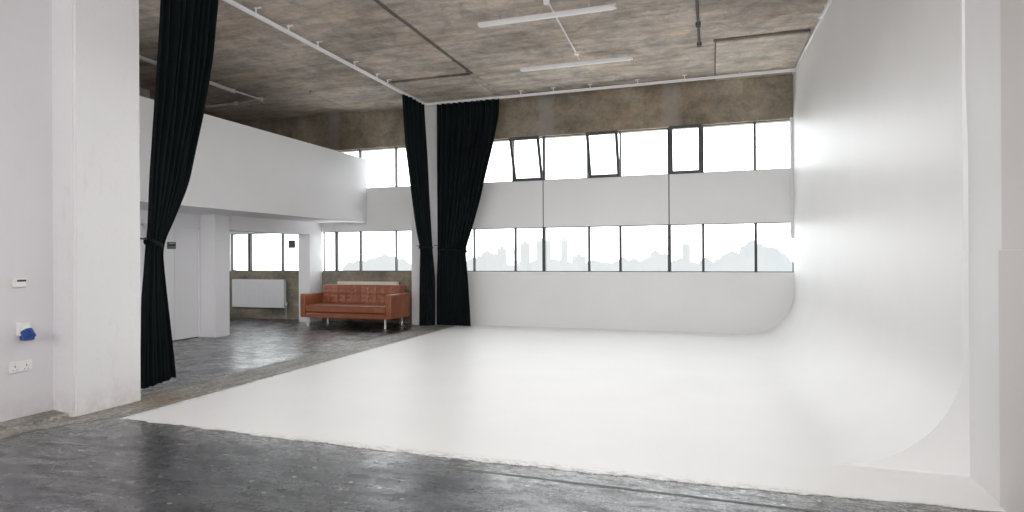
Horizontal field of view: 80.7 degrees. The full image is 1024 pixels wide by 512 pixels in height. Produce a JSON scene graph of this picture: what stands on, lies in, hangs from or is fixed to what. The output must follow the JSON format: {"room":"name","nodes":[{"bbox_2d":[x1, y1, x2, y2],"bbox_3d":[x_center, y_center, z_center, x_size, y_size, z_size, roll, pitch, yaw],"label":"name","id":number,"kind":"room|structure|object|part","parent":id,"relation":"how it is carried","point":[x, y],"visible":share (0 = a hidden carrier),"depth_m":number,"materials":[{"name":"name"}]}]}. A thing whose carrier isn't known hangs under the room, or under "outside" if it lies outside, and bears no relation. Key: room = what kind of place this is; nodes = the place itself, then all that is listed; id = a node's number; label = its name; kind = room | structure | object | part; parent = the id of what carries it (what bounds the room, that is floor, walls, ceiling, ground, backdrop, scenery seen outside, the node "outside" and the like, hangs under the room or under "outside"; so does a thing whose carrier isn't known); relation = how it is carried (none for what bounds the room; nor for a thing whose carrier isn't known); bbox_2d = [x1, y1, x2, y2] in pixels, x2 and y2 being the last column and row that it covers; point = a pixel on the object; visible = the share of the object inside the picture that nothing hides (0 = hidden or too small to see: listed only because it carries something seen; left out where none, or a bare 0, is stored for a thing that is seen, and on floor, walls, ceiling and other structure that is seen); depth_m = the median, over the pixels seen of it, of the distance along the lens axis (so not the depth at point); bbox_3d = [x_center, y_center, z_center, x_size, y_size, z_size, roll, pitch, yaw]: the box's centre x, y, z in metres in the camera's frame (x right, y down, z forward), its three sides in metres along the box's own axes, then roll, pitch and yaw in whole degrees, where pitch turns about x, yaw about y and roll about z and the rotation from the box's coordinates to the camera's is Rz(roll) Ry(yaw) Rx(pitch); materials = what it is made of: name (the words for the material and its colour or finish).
{"room":"studio","nodes":[
{"label":"studio","id":0,"kind":"room"},
{"bbox_2d":[0,0,53,421],"bbox_3d":[-5.864,-0.904,1.441,0.371,4.776,9.050,0,0,18],"label":"wall","id":1,"kind":"structure","parent":0,"point":[26,170],"depth_m":5.40,"materials":[{"name":"white paint"}]},
{"bbox_2d":[12,278,26,287],"bbox_3d":[-4.359,0.237,5.330,0.033,0.080,0.104,0,0,18],"label":"thermostat","id":2,"kind":"object","parent":1,"relation":"attached to","point":[16,282],"visible":1,"depth_m":5.32,"materials":[{"name":"white plastic"}]},
{"bbox_2d":[8,359,31,373],"bbox_3d":[-4.355,0.979,5.334,0.026,0.097,0.190,0,0,18],"label":"double socket","id":3,"kind":"object","parent":1,"relation":"attached to","point":[25,365],"visible":1,"depth_m":5.32,"materials":[{"name":"white plastic"}]},
{"bbox_2d":[16,322,35,340],"bbox_3d":[-4.296,0.667,5.336,0.141,0.161,0.100,0,0,18],"label":"socket","id":4,"kind":"object","parent":1,"relation":"attached to","point":[24,330],"visible":1,"depth_m":5.31,"materials":[{"name":"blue plastic"}]},
{"bbox_2d":[52,0,140,416],"bbox_3d":[-4.222,-0.905,5.956,0.650,4.776,0.685,0,0,18],"label":"pillar","id":5,"kind":"structure","parent":0,"point":[96,142],"depth_m":5.72,"materials":[{"name":"white paint"}]},
{"bbox_2d":[140,210,199,346],"bbox_3d":[-7.971,0.370,4.809,0.200,2.262,14.120,0,0,18],"label":"wall partition","id":6,"kind":"structure","parent":0,"point":[181,219],"depth_m":10.70,"materials":[{"name":"white paint"}]},
{"bbox_2d":[140,223,200,340],"bbox_3d":[-6.002,0.480,10.575,0.112,2.041,1.225,0,0,18],"label":"door","id":7,"kind":"structure","parent":6,"relation":"in","point":[182,264],"depth_m":10.81,"materials":[{"name":"white paint"}]},
{"bbox_2d":[167,242,175,248],"bbox_3d":[-5.976,-0.185,10.572,0.008,0.120,0.175,0,0,18],"label":"door sign","id":8,"kind":"object","parent":7,"relation":"attached to","point":[170,245],"visible":1,"depth_m":10.57,"materials":[{"name":"black metal"}]},
{"bbox_2d":[200,214,229,337],"bbox_3d":[-5.560,0.367,11.263,0.360,2.262,0.350,0,0,18],"label":"wall","id":9,"kind":"structure","parent":0,"point":[215,303],"depth_m":11.12,"materials":[{"name":"white paint"}]},
{"bbox_2d":[140,203,348,222],"bbox_3d":[-8.359,-0.875,6.425,4.900,0.238,16.945,0,0,18],"label":"ceiling","id":10,"kind":"structure","parent":0,"point":[143,206],"depth_m":11.10,"materials":[{"name":"white paint"}]},
{"bbox_2d":[139,96,366,222],"bbox_3d":[-6.044,-1.470,5.659,0.185,1.445,16.945,0,0,18],"label":"wall","id":11,"kind":"structure","parent":0,"point":[237,167],"depth_m":10.52,"materials":[{"name":"white paint"}]},
{"bbox_2d":[139,88,149,97],"bbox_3d":[-6.917,-2.250,3.027,0.130,0.115,11.400,0,0,18],"label":"trim","id":12,"kind":"structure","parent":11,"relation":"on","point":[142,92],"depth_m":8.34,"materials":[{"name":"concrete"}]},
{"bbox_2d":[229,216,309,234],"bbox_3d":[-5.131,-0.625,12.559,0.370,0.277,2.380,0,0,18],"label":"lintel","id":13,"kind":"object","parent":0,"point":[236,223],"visible":0.79,"depth_m":12.37,"materials":[{"name":"white paint"}]},
{"bbox_2d":[299,222,321,321],"bbox_3d":[-4.646,0.367,13.897,0.300,2.262,0.465,0,0,18],"label":"column","id":14,"kind":"structure","parent":0,"point":[310,245],"depth_m":13.72,"materials":[{"name":"white paint"}]},
{"bbox_2d":[411,104,440,324],"bbox_3d":[-1.764,-0.907,13.174,0.680,4.776,0.585,0,0,18],"label":"column","id":15,"kind":"structure","parent":0,"point":[431,110],"depth_m":12.86,"materials":[{"name":"white paint"}]},
{"bbox_2d":[139,0,827,122],"bbox_3d":[-3.769,-3.432,5.063,14.500,0.330,17.245,0,0,18],"label":"ceiling","id":16,"kind":"structure","parent":0,"point":[252,57],"depth_m":9.38,"materials":[{"name":"concrete"}]},
{"bbox_2d":[139,0,242,22],"bbox_3d":[-7.144,-3.266,6.768,6.220,0.040,4.360,0,0,18],"label":"ceiling panel","id":17,"kind":"object","parent":16,"relation":"attached to","point":[149,10],"visible":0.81,"depth_m":7.92,"materials":[{"name":"concrete"}]},
{"bbox_2d":[139,55,262,107],"bbox_3d":[-7.554,-3.229,10.674,3.585,0.074,5.122,0,0,18],"label":"conduit","id":18,"kind":"object","parent":16,"relation":"attached to","point":[142,58],"visible":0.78,"depth_m":11.80,"materials":[{"name":"metal"}]},
{"bbox_2d":[311,75,500,112],"bbox_3d":[-2.112,-3.277,12.309,3.350,0.055,1.845,0,0,18],"label":"ceiling panel","id":19,"kind":"object","parent":16,"relation":"attached to","point":[369,98],"visible":0.78,"depth_m":12.03,"materials":[{"name":"concrete"}]},
{"bbox_2d":[223,0,794,105],"bbox_3d":[-1.052,-3.254,3.787,7.141,0.121,16.490,0,0,18],"label":"track","id":20,"kind":"object","parent":16,"relation":"attached to","point":[233,3],"visible":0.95,"depth_m":10.88,"materials":[{"name":"white metal"}]},
{"bbox_2d":[140,0,218,388],"bbox_3d":[-3.787,-0.883,6.759,0.156,4.570,1.192,0,0,18],"label":"curtain","id":21,"kind":"object","parent":20,"relation":"hanging from","point":[187,28],"visible":0.99,"depth_m":6.66,"materials":[{"name":"black fabric"}]},
{"bbox_2d":[402,94,434,325],"bbox_3d":[-1.888,-0.862,12.309,0.388,4.616,1.136,0,0,18],"label":"curtain","id":22,"kind":"object","parent":20,"relation":"hanging from","point":[413,110],"visible":1,"depth_m":12.46,"materials":[{"name":"black fabric"}]},
{"bbox_2d":[434,98,498,325],"bbox_3d":[-0.945,-0.870,12.404,1.504,4.610,0.242,0,0,23],"label":"curtain","id":23,"kind":"object","parent":20,"relation":"hanging from","point":[466,131],"visible":1,"depth_m":12.45,"materials":[{"name":"black fabric"}]},
{"bbox_2d":[239,74,792,152],"bbox_3d":[-1.098,-2.880,13.093,14.518,0.858,0.320,0,0,18],"label":"ceiling beam","id":24,"kind":"structure","parent":16,"relation":"attached to","point":[769,98],"depth_m":11.98,"materials":[{"name":"brown concrete"}]},
{"bbox_2d":[478,2,616,27],"bbox_3d":[0.440,-3.248,8.070,1.900,0.134,0.086,0,0,18],"label":"fluorescent light","id":25,"kind":"object","parent":16,"relation":"attached to","point":[609,7],"visible":1,"depth_m":8.03,"materials":[{"name":"white metal"}]},
{"bbox_2d":[543,0,578,59],"bbox_3d":[0.258,-3.283,7.204,0.093,0.062,5.842,0,0,17],"label":"conduit","id":26,"kind":"object","parent":16,"relation":"attached to","point":[545,2],"visible":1,"depth_m":8.66,"materials":[{"name":"white metal"}]},
{"bbox_2d":[520,54,632,71],"bbox_3d":[1.053,-3.248,10.079,1.900,0.134,0.086,0,0,18],"label":"fluorescent light","id":27,"kind":"object","parent":16,"relation":"attached to","point":[625,58],"visible":1,"depth_m":10.04,"materials":[{"name":"white metal"}]},
{"bbox_2d":[695,0,701,46],"bbox_3d":[0.618,-3.302,2.434,0.070,0.046,14.810,0,0,18],"label":"conduit","id":28,"kind":"object","parent":16,"relation":"attached to","point":[698,24],"visible":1,"depth_m":8.56,"materials":[{"name":"grey metal"}]},
{"bbox_2d":[715,42,715,73],"bbox_3d":[3.478,-3.318,10.301,0.015,0.040,2.145,0,0,18],"label":"ceiling","id":29,"kind":"structure","parent":16,"relation":"attached to","point":[715,42],"depth_m":10.03,"materials":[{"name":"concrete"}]},
{"bbox_2d":[715,32,809,80],"bbox_3d":[4.106,-3.312,10.093,1.310,0.060,2.145,0,0,18],"label":"ceiling panel","id":30,"kind":"object","parent":16,"relation":"attached to","point":[777,52],"visible":0.8,"depth_m":9.81,"materials":[{"name":"concrete"}]},
{"bbox_2d":[0,317,997,511],"bbox_3d":[-3.742,1.604,5.055,14.500,0.250,17.245,0,0,18],"label":"floor","id":31,"kind":"structure","parent":0,"point":[116,464],"depth_m":4.00,"materials":[{"name":"grey paint"}]},
{"bbox_2d":[0,410,68,433],"bbox_3d":[-5.580,1.458,1.337,0.210,0.050,9.030,0,0,18],"label":"kerb","id":32,"kind":"object","parent":31,"relation":"on","point":[26,421],"visible":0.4,"depth_m":5.31,"materials":[{"name":"concrete"}]},
{"bbox_2d":[0,325,454,438],"bbox_3d":[-4.065,1.479,5.004,0.780,0.004,16.945,0,0,18],"label":"floor strip","id":33,"kind":"object","parent":31,"relation":"on","point":[165,397],"visible":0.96,"depth_m":6.98,"materials":[{"name":"concrete"}]},
{"bbox_2d":[300,284,409,328],"bbox_3d":[-3.344,1.059,12.853,2.180,0.860,0.839,0,0,18],"label":"sofa","id":34,"kind":"object","parent":31,"relation":"on","point":[348,301],"visible":1,"depth_m":12.78,"materials":[{"name":"brown leather"}]},
{"bbox_3d":[-4.318,1.050,13.180,0.125,0.500,0.830,0,0,18],"label":"arm","id":35,"kind":"part","parent":34,"relation":"part of","materials":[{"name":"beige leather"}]},
{"bbox_2d":[322,284,360,303],"bbox_3d":[-3.712,0.834,13.270,0.951,0.405,0.220,0,0,18],"label":"cushion","id":36,"kind":"object","parent":34,"relation":"on","point":[332,293],"depth_m":13.19,"materials":[{"name":"brown leather"}]},
{"bbox_2d":[306,303,385,313],"bbox_3d":[-3.367,1.108,12.784,1.922,0.158,0.685,0,0,18],"label":"seat cushion","id":37,"kind":"object","parent":34,"relation":"on","point":[311,308],"depth_m":12.52,"materials":[{"name":"brown leather"}]},
{"bbox_2d":[360,285,403,303],"bbox_3d":[-2.802,0.829,12.968,0.951,0.405,0.220,0,0,18],"label":"cushion","id":38,"kind":"object","parent":34,"relation":"on","point":[369,294],"depth_m":12.91,"materials":[{"name":"brown leather"}]},
{"bbox_3d":[-2.367,1.038,12.534,0.125,0.500,0.830,0,0,18],"label":"arm","id":39,"kind":"part","parent":34,"relation":"part of","materials":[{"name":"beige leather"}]},
{"bbox_2d":[120,325,1005,511],"bbox_3d":[0.825,1.457,8.112,6.750,0.006,7.971,0,0,18],"label":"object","id":40,"kind":"structure","parent":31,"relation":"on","point":[685,407],"depth_m":5.67,"materials":[{"name":"white paint"}]},
{"bbox_2d":[445,467,824,511],"bbox_3d":[0.960,1.450,3.668,3.000,0.001,0.062,0,0,18],"label":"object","id":41,"kind":"structure","parent":31,"relation":"on","point":[445,467],"depth_m":3.71,"materials":[{"name":"grey concrete"}]},
{"bbox_2d":[229,169,793,333],"bbox_3d":[-1.092,-0.034,13.060,14.518,3.022,0.220,0,0,18],"label":"wall","id":42,"kind":"structure","parent":0,"point":[740,304],"depth_m":11.92,"materials":[{"name":"white paint"}]},
{"bbox_2d":[232,279,286,318],"bbox_3d":[-6.069,1.034,14.520,1.578,0.945,0.130,0,0,18],"label":"radiator","id":43,"kind":"object","parent":42,"relation":"attached to","point":[262,293],"visible":1,"depth_m":14.45,"materials":[{"name":"white metal"}]},
{"bbox_3d":[-6.114,0.899,14.481,1.520,0.675,0.029,0,0,18],"label":"panel","id":44,"kind":"part","parent":43,"relation":"part of","materials":[{"name":"white metal"}]},
{"bbox_2d":[242,279,284,279],"bbox_3d":[-6.104,0.565,14.514,1.520,0.006,0.090,0,0,18],"label":"grille","id":45,"kind":"object","parent":43,"relation":"attached to","point":[242,279],"depth_m":14.41,"materials":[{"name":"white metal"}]},
{"bbox_2d":[230,313,298,319],"bbox_3d":[-6.288,1.458,14.644,3.240,0.100,0.040,0,0,18],"label":"baseboard","id":46,"kind":"structure","parent":42,"relation":"attached to","point":[236,315],"depth_m":14.52,"materials":[{"name":"grey concrete"}]},
{"bbox_2d":[231,233,298,270],"bbox_3d":[-5.832,-0.096,14.571,2.370,0.918,0.080,0,0,18],"label":"window","id":47,"kind":"structure","parent":42,"relation":"in","point":[250,256],"depth_m":14.72,"materials":[{"name":"metal"}]},
{"bbox_2d":[288,240,294,247],"bbox_3d":[-5.256,-0.283,14.371,0.190,0.190,0.032,0,0,18],"label":"ventilator","id":48,"kind":"object","parent":47,"relation":"attached to","point":[291,243],"visible":1,"depth_m":14.36,"materials":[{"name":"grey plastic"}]},
{"bbox_2d":[323,230,410,270],"bbox_3d":[-3.264,-0.111,13.721,2.420,0.918,0.080,0,0,18],"label":"window","id":49,"kind":"structure","parent":42,"relation":"in","point":[396,231],"depth_m":13.87,"materials":[{"name":"metal"}]},
{"bbox_2d":[337,281,399,322],"bbox_3d":[-3.212,1.032,13.573,1.598,0.915,0.130,0,0,18],"label":"radiator","id":50,"kind":"object","parent":42,"relation":"attached to","point":[338,282],"visible":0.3,"depth_m":13.54,"materials":[{"name":"white metal"}]},
{"bbox_2d":[337,281,376,281],"bbox_3d":[-3.247,0.578,13.568,1.540,0.006,0.090,0,0,18],"label":"grille","id":51,"kind":"object","parent":50,"relation":"attached to","point":[337,281],"depth_m":13.61,"materials":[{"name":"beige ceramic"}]},
{"bbox_3d":[-3.256,0.882,13.535,1.540,0.615,0.029,0,0,18],"label":"panel","id":52,"kind":"part","parent":50,"relation":"part of","materials":[{"name":"white metal"}]},
{"bbox_2d":[339,146,409,188],"bbox_3d":[-3.112,-1.986,13.671,2.080,0.906,0.080,0,0,18],"label":"window","id":53,"kind":"structure","parent":42,"relation":"in","point":[396,148],"depth_m":13.51,"materials":[{"name":"metal"}]},
{"bbox_2d":[467,272,790,274],"bbox_3d":[1.816,0.349,12.002,6.840,0.038,0.062,0,0,18],"label":"sill","id":54,"kind":"structure","parent":42,"relation":"attached to","point":[467,272],"depth_m":11.77,"materials":[{"name":"white paint"}]},
{"bbox_2d":[467,222,793,271],"bbox_3d":[1.847,-0.141,12.029,6.888,0.918,0.080,0,0,18],"label":"window","id":55,"kind":"structure","parent":42,"relation":"in","point":[755,224],"depth_m":11.89,"materials":[{"name":"metal"}]},
{"bbox_2d":[485,119,789,182],"bbox_3d":[1.783,-2.016,11.869,6.888,0.911,0.424,0,0,18],"label":"window","id":56,"kind":"structure","parent":42,"relation":"in","point":[700,127],"depth_m":11.73,"materials":[{"name":"metal"}]},
{"bbox_3d":[0.291,-1.984,12.323,0.630,0.906,0.040,0,20,18],"label":"vent sash","id":57,"kind":"part","parent":56,"relation":"part of","materials":[{"name":"metal"}]},
{"bbox_3d":[1.787,-1.993,11.828,0.620,0.906,0.040,0,20,18],"label":"vent sash","id":58,"kind":"part","parent":56,"relation":"part of","materials":[{"name":"metal"}]},
{"bbox_3d":[3.299,-2.028,11.448,0.580,0.906,0.040,0,5,18],"label":"vent sash","id":59,"kind":"part","parent":56,"relation":"part of","materials":[{"name":"glass"}]},
{"bbox_2d":[790,117,793,237],"bbox_3d":[5.081,-1.415,10.895,0.085,2.190,0.050,0,0,18],"label":"trim","id":60,"kind":"structure","parent":42,"relation":"attached to","point":[791,118],"depth_m":10.88,"materials":[{"name":"white paint"}]},
{"bbox_2d":[730,0,969,475],"bbox_3d":[3.705,-0.949,7.519,1.682,4.771,7.285,0,0,18],"label":"wall","id":61,"kind":"structure","parent":0,"point":[867,365],"depth_m":5.39,"materials":[{"name":"white paint"}]},
{"bbox_2d":[792,0,831,74],"bbox_3d":[3.663,-3.297,6.394,0.091,0.076,9.448,0,0,17],"label":"trim","id":62,"kind":"structure","parent":61,"relation":"attached to","point":[820,16],"depth_m":8.74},
{"bbox_2d":[965,0,1023,500],"bbox_3d":[1.688,-0.948,-0.735,0.522,4.776,9.665,0,0,18],"label":"wall","id":63,"kind":"structure","parent":0,"point":[982,17],"depth_m":3.62,"materials":[{"name":"white paint"}]},
{"bbox_2d":[998,249,1023,511],"bbox_3d":[1.375,0.704,-0.895,0.035,1.475,9.165,0,0,18],"label":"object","id":64,"kind":"structure","parent":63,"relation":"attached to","point":[1010,262],"depth_m":3.32,"materials":[{"name":"grey paint"}]},
{"label":"outside","id":65,"kind":"structure","parent":0,"visible":0},
{"bbox_2d":[472,250,501,270],"bbox_3d":[-4.411,2.780,105.729,5.196,7.670,3.792,0,0,38],"label":"tree","id":66,"kind":"object","parent":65,"point":[489,261],"visible":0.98,"depth_m":104.98,"materials":[{"name":"white plant"}]},
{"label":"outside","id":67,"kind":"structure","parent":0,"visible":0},
{"bbox_2d":[467,256,481,270],"bbox_3d":[-6.291,3.535,113.029,4.904,7.173,3.292,0,0,32],"label":"tree","id":68,"kind":"object","parent":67,"point":[469,267],"visible":0.15,"depth_m":113.16,"materials":[{"name":"white plant"}]},
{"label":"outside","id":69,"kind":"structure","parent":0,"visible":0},
{"bbox_2d":[641,250,667,270],"bbox_3d":[26.124,2.752,109.305,5.196,7.670,3.792,0,0,24],"label":"tree","id":70,"kind":"object","parent":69,"point":[656,261],"visible":0.96,"depth_m":108.58,"materials":[{"name":"white plant"}]},
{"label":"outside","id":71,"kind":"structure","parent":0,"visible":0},
{"bbox_2d":[373,253,394,270],"bbox_3d":[-28.317,3.235,134.174,5.196,7.670,3.792,0,0,20],"label":"tree","id":72,"kind":"object","parent":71,"point":[386,262],"visible":0.98,"depth_m":133.39,"materials":[{"name":"white plant"}]},
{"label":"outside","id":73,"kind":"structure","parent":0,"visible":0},
{"bbox_2d":[367,257,383,270],"bbox_3d":[-32.003,3.698,142.110,4.904,7.173,3.292,0,0,23],"label":"tree","id":74,"kind":"object","parent":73,"point":[372,261],"visible":0.31,"depth_m":141.87,"materials":[{"name":"white plant"}]},
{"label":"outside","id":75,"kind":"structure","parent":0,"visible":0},
{"bbox_3d":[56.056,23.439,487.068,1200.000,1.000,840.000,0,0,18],"label":"ground","id":76,"kind":"structure","parent":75,"visible":0},
{"bbox_2d":[497,246,505,264],"bbox_3d":[-4.360,9.403,255.757,3.135,26.974,3.150,0,0,18],"label":"building","id":77,"kind":"structure","parent":76,"relation":"on","point":[501,251],"depth_m":254.43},
{"bbox_2d":[506,247,513,258],"bbox_3d":[-0.132,9.609,254.358,3.987,26.511,3.150,0,0,18],"label":"building","id":78,"kind":"structure","parent":76,"relation":"on","point":[509,252],"depth_m":253.00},
{"bbox_2d":[520,241,529,261],"bbox_3d":[5.498,8.351,252.494,3.492,28.960,3.150,0,0,18],"label":"building","id":79,"kind":"structure","parent":76,"relation":"on","point":[524,247],"depth_m":251.22,"materials":[{"name":"white concrete"}]},
{"bbox_2d":[536,238,550,259],"bbox_3d":[13.077,7.735,249.984,5.561,30.101,3.150,0,0,18],"label":"building","id":80,"kind":"structure","parent":76,"relation":"on","point":[548,242],"depth_m":248.78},
{"bbox_2d":[561,238,567,259],"bbox_3d":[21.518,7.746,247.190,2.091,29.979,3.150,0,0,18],"label":"building","id":81,"kind":"structure","parent":76,"relation":"on","point":[564,243],"depth_m":246.00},
{"bbox_2d":[572,254,585,262],"bbox_3d":[27.242,10.994,245.295,4.942,23.414,3.150,0,0,18],"label":"building","id":82,"kind":"structure","parent":76,"relation":"on","point":[578,258],"depth_m":244.15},
{"bbox_2d":[682,234,689,260],"bbox_3d":[67.159,7.038,232.079,2.947,30.851,3.150,0,0,18],"label":"building","id":83,"kind":"structure","parent":76,"relation":"on","point":[685,239],"depth_m":230.73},
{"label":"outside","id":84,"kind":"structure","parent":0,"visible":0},
{"bbox_2d":[343,263,358,270],"bbox_3d":[-45.725,6.519,171.761,5.301,9.213,5.174,0,0,25],"label":"tree","id":85,"kind":"object","parent":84,"point":[350,266],"visible":0.44,"depth_m":171.38,"materials":[{"name":"white plant"}]},
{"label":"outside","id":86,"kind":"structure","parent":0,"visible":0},
{"bbox_2d":[358,259,368,270],"bbox_3d":[-46.173,6.133,192.081,7.098,10.382,4.764,0,0,12],"label":"tree","id":87,"kind":"object","parent":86,"point":[363,262],"visible":0.16,"depth_m":191.59,"materials":[{"name":"white plant"}]},
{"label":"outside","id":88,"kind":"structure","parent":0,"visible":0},
{"bbox_2d":[363,263,392,270],"bbox_3d":[-32.923,7.507,147.602,8.599,12.578,5.771,0,0,16],"label":"tree","id":89,"kind":"object","parent":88,"point":[364,267],"visible":0.05,"depth_m":147.25,"materials":[{"name":"white plant"}]},
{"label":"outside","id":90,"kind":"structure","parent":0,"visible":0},
{"bbox_2d":[392,260,410,270],"bbox_3d":[-32.438,6.980,167.662,8.723,12.876,6.365,0,0,34],"label":"tree","id":91,"kind":"object","parent":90,"point":[402,266],"visible":0.25,"depth_m":166.09,"materials":[{"name":"white plant"}]},
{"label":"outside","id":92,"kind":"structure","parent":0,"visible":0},
{"bbox_2d":[494,258,527,270],"bbox_3d":[-0.523,6.569,137.056,8.393,12.389,6.124,0,0,-1],"label":"tree","id":93,"kind":"object","parent":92,"point":[508,264],"visible":0.3,"depth_m":136.39,"materials":[{"name":"white plant"}]},
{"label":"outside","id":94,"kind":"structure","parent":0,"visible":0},
{"bbox_2d":[517,259,529,266],"bbox_3d":[3.015,6.200,195.850,7.370,10.779,4.946,0,0,4],"label":"tree","id":95,"kind":"object","parent":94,"point":[524,261],"visible":0.16,"depth_m":194.60,"materials":[{"name":"white plant"}]},
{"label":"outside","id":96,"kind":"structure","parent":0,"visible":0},
{"bbox_2d":[524,261,541,270],"bbox_3d":[4.882,7.926,155.023,9.059,13.249,6.080,0,0,27],"label":"tree","id":97,"kind":"object","parent":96,"point":[534,265],"visible":0.19,"depth_m":152.97,"materials":[{"name":"white plant"}]},
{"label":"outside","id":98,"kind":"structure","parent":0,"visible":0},
{"bbox_2d":[546,259,558,265],"bbox_3d":[10.310,7.732,173.281,9.549,13.966,6.409,0,0,18],"label":"tree","id":99,"kind":"object","parent":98,"point":[556,261],"visible":0.11,"depth_m":171.57,"materials":[{"name":"white plant"}]},
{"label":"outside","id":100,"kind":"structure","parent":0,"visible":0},
{"bbox_2d":[546,260,571,270],"bbox_3d":[10.375,5.718,133.360,6.743,9.862,4.525,0,0,8],"label":"tree","id":101,"kind":"object","parent":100,"point":[563,265],"visible":0.36,"depth_m":132.54,"materials":[{"name":"white plant"}]},
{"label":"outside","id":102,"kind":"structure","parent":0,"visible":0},
{"bbox_2d":[570,264,583,270],"bbox_3d":[15.445,8.517,151.619,7.432,12.918,7.255,0,0,7],"label":"tree","id":103,"kind":"object","parent":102,"point":[574,268],"visible":0.08,"depth_m":151.15,"materials":[{"name":"white plant"}]},
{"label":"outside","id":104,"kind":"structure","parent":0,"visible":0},
{"bbox_2d":[574,261,585,268],"bbox_3d":[24.179,8.775,208.534,7.917,13.760,7.728,0,0,22],"label":"tree","id":105,"kind":"object","parent":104,"point":[581,264],"visible":0.09,"depth_m":208.98,"materials":[{"name":"white plant"}]},
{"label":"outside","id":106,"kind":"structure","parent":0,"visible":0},
{"bbox_2d":[583,260,595,270],"bbox_3d":[23.019,6.706,168.897,6.342,11.023,6.191,0,0,30],"label":"tree","id":107,"kind":"object","parent":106,"point":[585,266],"visible":0.11,"depth_m":168.91,"materials":[{"name":"white plant"}]},
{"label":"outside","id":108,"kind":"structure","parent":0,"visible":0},
{"bbox_2d":[587,261,611,270],"bbox_3d":[19.006,5.722,130.476,5.338,9.278,5.210,0,0,8],"label":"tree","id":109,"kind":"object","parent":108,"point":[595,265],"visible":0.45,"depth_m":129.79,"materials":[{"name":"white plant"}]},
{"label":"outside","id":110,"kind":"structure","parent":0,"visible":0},
{"bbox_2d":[609,261,633,270],"bbox_3d":[26.555,7.444,147.609,7.116,12.367,6.946,0,0,34],"label":"tree","id":111,"kind":"object","parent":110,"point":[615,265],"visible":0.23,"depth_m":147.40,"materials":[{"name":"white plant"}]},
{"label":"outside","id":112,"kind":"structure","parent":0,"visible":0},
{"bbox_2d":[628,258,638,269],"bbox_3d":[33.775,6.444,165.735,8.201,12.105,5.984,0,0,6],"label":"tree","id":113,"kind":"object","parent":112,"point":[632,263],"visible":0.11,"depth_m":165.08,"materials":[{"name":"white plant"}]},
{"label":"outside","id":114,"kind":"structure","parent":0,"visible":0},
{"bbox_2d":[631,260,667,270],"bbox_3d":[28.453,8.093,127.458,10.229,15.099,7.464,0,0,9],"label":"tree","id":115,"kind":"object","parent":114,"point":[638,266],"visible":0.07,"depth_m":126.97,"materials":[{"name":"white plant"}]},
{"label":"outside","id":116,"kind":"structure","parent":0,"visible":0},
{"bbox_2d":[667,263,679,270],"bbox_3d":[35.684,8.702,145.078,11.102,16.387,8.101,0,0,14],"label":"tree","id":117,"kind":"object","parent":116,"point":[674,267],"visible":0.03,"depth_m":144.16,"materials":[{"name":"white plant"}]},
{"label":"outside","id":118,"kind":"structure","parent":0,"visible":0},
{"bbox_2d":[675,257,689,267],"bbox_3d":[45.598,5.426,161.825,6.884,10.162,5.023,0,0,-3],"label":"tree","id":119,"kind":"object","parent":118,"point":[680,262],"visible":0.24,"depth_m":161.25,"materials":[{"name":"white plant"}]},
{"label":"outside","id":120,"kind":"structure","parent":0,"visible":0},
{"bbox_2d":[679,262,705,270],"bbox_3d":[37.366,6.079,124.117,5.557,9.658,5.424,0,0,37],"label":"tree","id":121,"kind":"object","parent":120,"point":[689,266],"visible":0.34,"depth_m":124.18,"materials":[{"name":"white plant"}]},
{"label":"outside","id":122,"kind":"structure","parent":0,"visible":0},
{"bbox_2d":[699,257,719,270],"bbox_3d":[45.755,6.096,141.775,7.940,11.720,5.793,0,0,31],"label":"tree","id":123,"kind":"object","parent":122,"point":[709,265],"visible":0.32,"depth_m":140.66,"materials":[{"name":"white plant"}]},
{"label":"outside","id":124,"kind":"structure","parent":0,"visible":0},
{"bbox_2d":[719,254,766,270],"bbox_3d":[23.739,3.834,61.916,4.682,8.138,4.571,0,0,22],"label":"tree","id":125,"kind":"object","parent":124,"point":[730,262],"visible":0.41,"depth_m":61.59,"materials":[{"name":"white plant"}]},
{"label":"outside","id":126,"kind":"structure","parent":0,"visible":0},
{"bbox_2d":[718,246,776,270],"bbox_3d":[26.675,3.934,67.858,6.866,10.043,4.608,0,0,20],"label":"tree","id":127,"kind":"object","parent":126,"point":[764,256],"visible":0.18,"depth_m":66.39,"materials":[{"name":"white plant"}]},
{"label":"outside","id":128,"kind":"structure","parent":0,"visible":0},
{"bbox_2d":[739,240,783,270],"bbox_3d":[29.785,3.345,73.841,7.275,10.738,5.308,0,0,13],"label":"tree","id":129,"kind":"object","parent":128,"point":[777,255],"visible":0.09,"depth_m":73.29,"materials":[{"name":"white plant"}]},
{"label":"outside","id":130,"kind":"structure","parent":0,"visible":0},
{"bbox_2d":[783,263,789,270],"bbox_3d":[33.547,4.364,79.111,5.463,9.495,5.332,0,0,28],"label":"tree","id":131,"kind":"object","parent":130,"point":[786,266],"visible":0.02,"depth_m":77.11,"materials":[{"name":"white plant"}]},
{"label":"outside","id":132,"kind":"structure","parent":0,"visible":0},
{"bbox_2d":[782,253,791,270],"bbox_3d":[36.830,3.945,85.039,5.885,8.608,3.950,0,0,27],"label":"tree","id":133,"kind":"object","parent":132,"point":[786,259],"visible":0.05,"depth_m":83.84,"materials":[{"name":"white plant"}]}
]}

